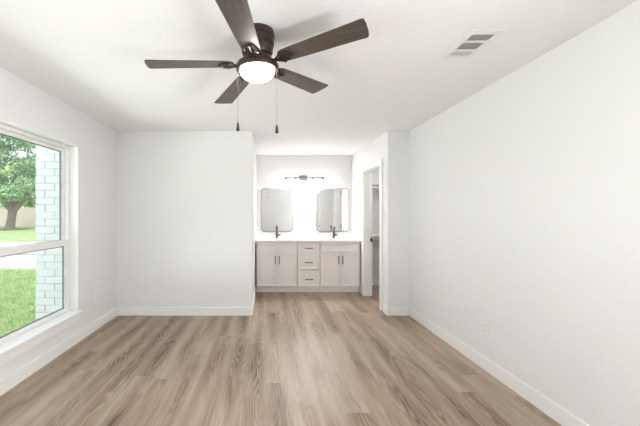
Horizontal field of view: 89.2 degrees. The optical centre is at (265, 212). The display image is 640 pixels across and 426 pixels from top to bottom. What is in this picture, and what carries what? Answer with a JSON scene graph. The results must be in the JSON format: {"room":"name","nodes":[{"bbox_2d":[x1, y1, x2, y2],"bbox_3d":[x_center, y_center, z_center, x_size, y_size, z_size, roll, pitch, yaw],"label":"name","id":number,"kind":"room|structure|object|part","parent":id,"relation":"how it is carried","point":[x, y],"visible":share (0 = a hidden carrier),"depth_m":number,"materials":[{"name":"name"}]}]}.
{"room":"empty bedroom","nodes":[
{"label":"empty bedroom","id":0,"kind":"room"},
{"bbox_2d":[0,67,116,379],"bbox_3d":[-2.052,0.136,1.741,0.150,2.440,5.222,0,0,0],"label":"wall","id":1,"kind":"structure","parent":0,"point":[92,144],"depth_m":3.45,"materials":[{"name":"white paint"}]},
{"bbox_2d":[0,123,81,365],"bbox_3d":[-2.034,0.218,2.482,0.182,1.832,1.815,0,0,0],"label":"window","id":2,"kind":"structure","parent":1,"relation":"in","point":[15,343],"depth_m":3.00,"materials":[{"name":"plastic"}]},
{"bbox_3d":[-2.109,-0.161,2.482,0.026,1.010,1.701,0,0,0],"label":"sash","id":3,"kind":"part","parent":2,"relation":"part of","materials":[{"name":"plastic"}]},
{"bbox_3d":[-2.081,0.646,2.482,0.026,0.736,1.701,0,0,0],"label":"sash","id":4,"kind":"part","parent":2,"relation":"part of","materials":[{"name":"plastic"}]},
{"bbox_3d":[-2.005,1.042,2.482,0.124,0.028,1.815,0,0,0],"label":"sill","id":5,"kind":"part","parent":2,"relation":"part of","materials":[{"name":"paint"}]},
{"bbox_2d":[0,307,116,395],"bbox_3d":[-1.970,1.300,1.741,0.015,0.112,4.982,0,0,0],"label":"baseboard","id":6,"kind":"structure","parent":1,"relation":"attached to","point":[10,381],"depth_m":2.91,"materials":[{"name":"paint"}]},
{"bbox_2d":[95,290,98,301],"bbox_3d":[-1.973,0.971,3.743,0.008,0.118,0.072,0,0,0],"label":"wall outlet","id":7,"kind":"object","parent":1,"relation":"attached to","point":[96,292],"visible":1,"depth_m":3.73,"materials":[{"name":"white plastic"}]},
{"bbox_2d":[117,131,251,306],"bbox_3d":[-1.081,0.136,4.292,1.792,2.440,0.120,0,0,0],"label":"wall","id":8,"kind":"structure","parent":0,"point":[184,198],"depth_m":4.23,"materials":[{"name":"white paint"}]},
{"bbox_2d":[117,287,255,315],"bbox_3d":[-1.066,1.300,4.814,1.792,0.112,1.193,0,0,0],"label":"baseboard","id":9,"kind":"structure","parent":8,"relation":"attached to","point":[121,311],"depth_m":4.22,"materials":[{"name":"paint"}]},
{"bbox_2d":[252,134,255,303],"bbox_3d":[-0.245,0.136,5.176,0.120,2.440,1.648,0,0,0],"label":"wall","id":10,"kind":"structure","parent":0,"point":[253,146],"depth_m":4.74,"materials":[{"name":"white paint"}]},
{"bbox_2d":[0,285,561,425],"bbox_3d":[0.322,1.406,2.625,4.597,0.100,6.750,0,0,0],"label":"floor","id":11,"kind":"structure","parent":0,"point":[301,358],"depth_m":2.64,"materials":[{"name":"plastic"}]},
{"bbox_2d":[256,243,296,291],"bbox_3d":[0.183,0.929,5.685,0.692,0.853,0.589,0,0,0],"label":"vanity cabinet","id":12,"kind":"object","parent":11,"relation":"on","point":[276,263],"visible":0.98,"depth_m":5.43,"materials":[{"name":"paint"}]},
{"bbox_3d":[0.016,0.965,5.435,0.344,0.578,0.020,0,0,0],"label":"door","id":13,"kind":"part","parent":12,"relation":"part of","materials":[{"name":"paint"}]},
{"bbox_3d":[0.357,0.965,5.435,0.330,0.578,0.020,0,0,0],"label":"door","id":14,"kind":"part","parent":12,"relation":"part of","materials":[{"name":"paint"}]},
{"bbox_2d":[255,238,361,242],"bbox_3d":[0.714,0.541,5.699,1.798,0.162,0.602,0,0,0],"label":"countertop","id":15,"kind":"structure","parent":12,"relation":"on","point":[257,240],"depth_m":5.40,"materials":[{"name":"white stone"}]},
{"bbox_2d":[297,243,319,291],"bbox_3d":[0.723,0.929,5.685,0.380,0.853,0.589,0,0,0],"label":"base cabinet","id":16,"kind":"object","parent":11,"relation":"on","point":[308,254],"visible":0.97,"depth_m":5.43,"materials":[{"name":"paint"}]},
{"bbox_3d":[0.723,1.111,5.435,0.366,0.282,0.020,0,0,0],"label":"drawer","id":17,"kind":"part","parent":16,"relation":"part of","materials":[{"name":"paint"}]},
{"bbox_3d":[0.723,0.821,5.435,0.366,0.280,0.020,0,0,0],"label":"drawer","id":18,"kind":"part","parent":16,"relation":"part of","materials":[{"name":"paint"}]},
{"bbox_3d":[0.723,0.594,5.435,0.366,0.156,0.020,0,0,0],"label":"drawer","id":19,"kind":"part","parent":16,"relation":"part of","materials":[{"name":"paint"}]},
{"bbox_2d":[319,243,359,291],"bbox_3d":[1.259,0.929,5.685,0.684,0.853,0.589,0,0,0],"label":"vanity cabinet","id":20,"kind":"object","parent":11,"relation":"on","point":[339,262],"visible":0.99,"depth_m":5.43,"materials":[{"name":"paint"}]},
{"bbox_3d":[1.093,0.965,5.435,0.337,0.578,0.020,0,0,0],"label":"door","id":21,"kind":"part","parent":20,"relation":"part of","materials":[{"name":"paint"}]},
{"bbox_3d":[1.430,0.965,5.435,0.330,0.578,0.020,0,0,0],"label":"door","id":22,"kind":"part","parent":20,"relation":"part of","materials":[{"name":"paint"}]},
{"bbox_2d":[256,155,378,278],"bbox_3d":[1.218,0.136,6.060,3.045,2.440,0.120,0,0,0],"label":"wall","id":23,"kind":"structure","parent":0,"point":[271,170],"depth_m":6.00,"materials":[{"name":"white paint"}]},
{"bbox_2d":[261,188,292,231],"bbox_3d":[0.202,-0.056,5.987,0.591,0.806,0.026,0,0,0],"label":"wall mirror","id":24,"kind":"object","parent":23,"relation":"attached to","point":[276,203],"visible":0.99,"depth_m":5.98,"materials":[{"name":"grey metal"}]},
{"bbox_2d":[256,232,351,237],"bbox_3d":[0.714,0.412,5.991,1.798,0.097,0.018,0,0,0],"label":"backsplash","id":25,"kind":"structure","parent":23,"relation":"attached to","point":[258,234],"depth_m":5.98,"materials":[{"name":"white stone"}]},
{"bbox_2d":[284,176,324,187],"bbox_3d":[0.708,-0.584,5.928,0.759,0.230,0.144,0,0,0],"label":"vanity light","id":26,"kind":"object","parent":23,"relation":"attached to","point":[301,178],"visible":1,"depth_m":5.88,"materials":[{"name":"silver metal"}]},
{"bbox_3d":[0.697,-0.649,5.985,0.158,0.100,0.030,0,0,0],"label":"plate","id":27,"kind":"part","parent":26,"relation":"part of","materials":[{"name":"silver metal"}]},
{"bbox_2d":[316,188,348,231],"bbox_3d":[1.248,-0.056,5.987,0.610,0.806,0.026,0,0,0],"label":"wall mirror","id":28,"kind":"object","parent":23,"relation":"attached to","point":[332,204],"visible":1,"depth_m":5.98,"materials":[{"name":"grey metal"}]},
{"bbox_2d":[372,183,378,189],"bbox_3d":[2.179,-0.479,5.850,0.882,0.100,0.300,0,0,0],"label":"closet shelf","id":29,"kind":"object","parent":23,"relation":"attached to","point":[375,186],"visible":0.02,"depth_m":5.93,"materials":[{"name":"paint"}]},
{"bbox_2d":[372,279,378,284],"bbox_3d":[2.179,1.300,5.992,0.882,0.112,0.015,0,0,0],"label":"baseboard","id":30,"kind":"structure","parent":23,"relation":"attached to","point":[374,281],"depth_m":5.99,"materials":[{"name":"paint"}]},
{"bbox_2d":[372,234,378,239],"bbox_3d":[2.179,0.451,5.850,0.882,0.100,0.300,0,0,0],"label":"closet shelf","id":31,"kind":"object","parent":23,"relation":"attached to","point":[374,236],"visible":0.02,"depth_m":5.74,"materials":[{"name":"paint"}]},
{"bbox_2d":[0,0,637,154],"bbox_3d":[0.306,-1.184,2.625,4.867,0.200,6.990,0,0,0],"label":"ceiling","id":32,"kind":"structure","parent":0,"point":[88,55],"depth_m":2.22,"materials":[{"name":"white paint"}]},
{"bbox_2d":[144,0,368,133],"bbox_3d":[-0.075,-0.780,1.905,1.236,0.608,1.242,0,0,0],"label":"ceiling fan","id":33,"kind":"object","parent":32,"relation":"hanging from","point":[257,64],"visible":1,"depth_m":1.81,"materials":[{"name":"brown wood"}]},
{"bbox_3d":[-0.441,-0.868,1.868,0.501,0.006,0.150,-4,9,-8],"label":"blade","id":34,"kind":"part","parent":33,"relation":"part of","materials":[{"name":"brown wood"}]},
{"bbox_3d":[-0.226,-0.872,2.277,0.150,0.006,0.501,-9,1,-26],"label":"blade","id":35,"kind":"part","parent":33,"relation":"part of","materials":[{"name":"brown wood"}]},
{"bbox_3d":[-0.118,-0.901,1.537,0.150,0.006,0.501,8,0,10],"label":"blade","id":36,"kind":"part","parent":33,"relation":"part of","materials":[{"name":"brown wood"}]},
{"bbox_3d":[-0.052,-0.823,1.925,0.205,0.057,0.205,0,0,0],"label":"lamp shade","id":37,"kind":"part","parent":33,"relation":"part of","materials":[{"name":"white glass"}]},
{"bbox_3d":[0.230,-0.907,2.200,0.501,0.006,0.150,-2,-6,-44],"label":"blade","id":38,"kind":"part","parent":33,"relation":"part of","materials":[{"name":"brown wood"}]},
{"bbox_3d":[0.295,-0.925,1.743,0.501,0.006,0.150,-5,-10,28],"label":"blade","id":39,"kind":"part","parent":33,"relation":"part of","materials":[{"name":"brown wood"}]},
{"bbox_2d":[441,29,506,58],"bbox_3d":[1.319,-1.080,2.060,0.198,0.009,0.350,0,0,0],"label":"ceiling vent","id":40,"kind":"object","parent":32,"relation":"in","point":[475,40],"visible":1,"depth_m":2.04,"materials":[{"name":"white plastic"}]},
{"bbox_2d":[352,133,384,304],"bbox_3d":[1.675,0.136,5.173,0.125,2.440,1.653,0,0,0],"label":"wall","id":41,"kind":"structure","parent":0,"point":[374,151],"depth_m":5.40,"materials":[{"name":"white paint"}]},
{"bbox_2d":[362,158,382,310],"bbox_3d":[1.665,0.301,4.870,0.145,2.109,0.910,0,0,0],"label":"trim","id":42,"kind":"structure","parent":41,"relation":"attached to","point":[367,170],"depth_m":5.23,"materials":[{"name":"paint"}]},
{"bbox_2d":[385,131,409,306],"bbox_3d":[2.116,0.136,4.290,1.007,2.440,0.115,0,0,0],"label":"wall","id":43,"kind":"structure","parent":0,"point":[397,143],"depth_m":4.23,"materials":[{"name":"white paint"}]},
{"bbox_2d":[383,304,408,315],"bbox_3d":[1.740,1.300,4.298,0.285,0.112,0.163,0,0,0],"label":"baseboard","id":44,"kind":"structure","parent":43,"relation":"attached to","point":[389,311],"depth_m":4.22,"materials":[{"name":"paint"}]},
{"bbox_2d":[410,0,639,425],"bbox_3d":[1.958,0.136,1.681,0.120,2.440,5.102,0,0,0],"label":"wall","id":45,"kind":"structure","parent":0,"point":[525,190],"depth_m":2.17,"materials":[{"name":"white paint"}]},
{"bbox_2d":[483,320,488,335],"bbox_3d":[1.894,0.990,2.760,0.008,0.118,0.072,0,0,0],"label":"wall outlet","id":46,"kind":"object","parent":45,"relation":"attached to","point":[485,323],"visible":1,"depth_m":2.75,"materials":[{"name":"white plastic"}]},
{"bbox_2d":[409,307,589,425],"bbox_3d":[1.891,1.300,2.556,0.015,0.112,3.352,0,0,0],"label":"baseboard","id":47,"kind":"structure","parent":45,"relation":"attached to","point":[550,408],"depth_m":2.50,"materials":[{"name":"paint"}]},
{"label":"outside","id":48,"kind":"structure","parent":0,"visible":0},
{"bbox_2d":[0,226,36,331],"bbox_3d":[-36.150,1.676,41.000,67.700,0.280,98.000,0,0,0],"label":"ground","id":49,"kind":"structure","parent":48,"point":[22,233],"depth_m":18.80,"materials":[{"name":"green plant"}]},
{"bbox_2d":[0,134,36,228],"bbox_3d":[-24.175,-4.029,30.729,9.636,11.367,8.798,0,0,-11],"label":"shade tree","id":50,"kind":"object","parent":49,"relation":"on","point":[16,187],"visible":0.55,"depth_m":30.42,"materials":[{"name":"green plant"}]},
{"bbox_2d":[0,267,36,336],"bbox_3d":[-4.961,1.578,7.041,2.108,0.075,7.891,0,0,-42],"label":"grass","id":51,"kind":"structure","parent":49,"relation":"on","point":[21,316],"depth_m":5.93,"materials":[{"name":"green plant"}]},
{"bbox_2d":[0,208,36,225],"bbox_3d":[-29.951,0.468,39.530,36.098,2.295,0.060,0,0,0],"label":"fence","id":52,"kind":"object","parent":49,"relation":"on","point":[25,216],"visible":0.1,"depth_m":39.50,"materials":[{"name":"beige wood"}]},
{"bbox_2d":[0,156,36,207],"bbox_3d":[-29.701,-3.547,46.012,18.242,10.325,6.053,0,0,0],"label":"tree","id":53,"kind":"object","parent":49,"relation":"on","point":[28,204],"visible":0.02,"depth_m":44.88,"materials":[{"name":"green plant"}]},
{"bbox_2d":[35,145,61,319],"bbox_3d":[-2.314,0.028,3.779,0.358,3.176,0.643,0,0,0],"label":"brick wall","id":54,"kind":"structure","parent":49,"relation":"on","point":[49,261],"depth_m":3.46,"materials":[{"name":"white brick"}]},
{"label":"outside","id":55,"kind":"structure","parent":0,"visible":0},
{"bbox_2d":[0,242,36,269],"bbox_3d":[-32.000,1.608,13.700,56.000,0.016,9.400,0,0,0],"label":"driveway","id":56,"kind":"structure","parent":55,"point":[25,260],"depth_m":11.04,"materials":[{"name":"concrete"}]}
]}

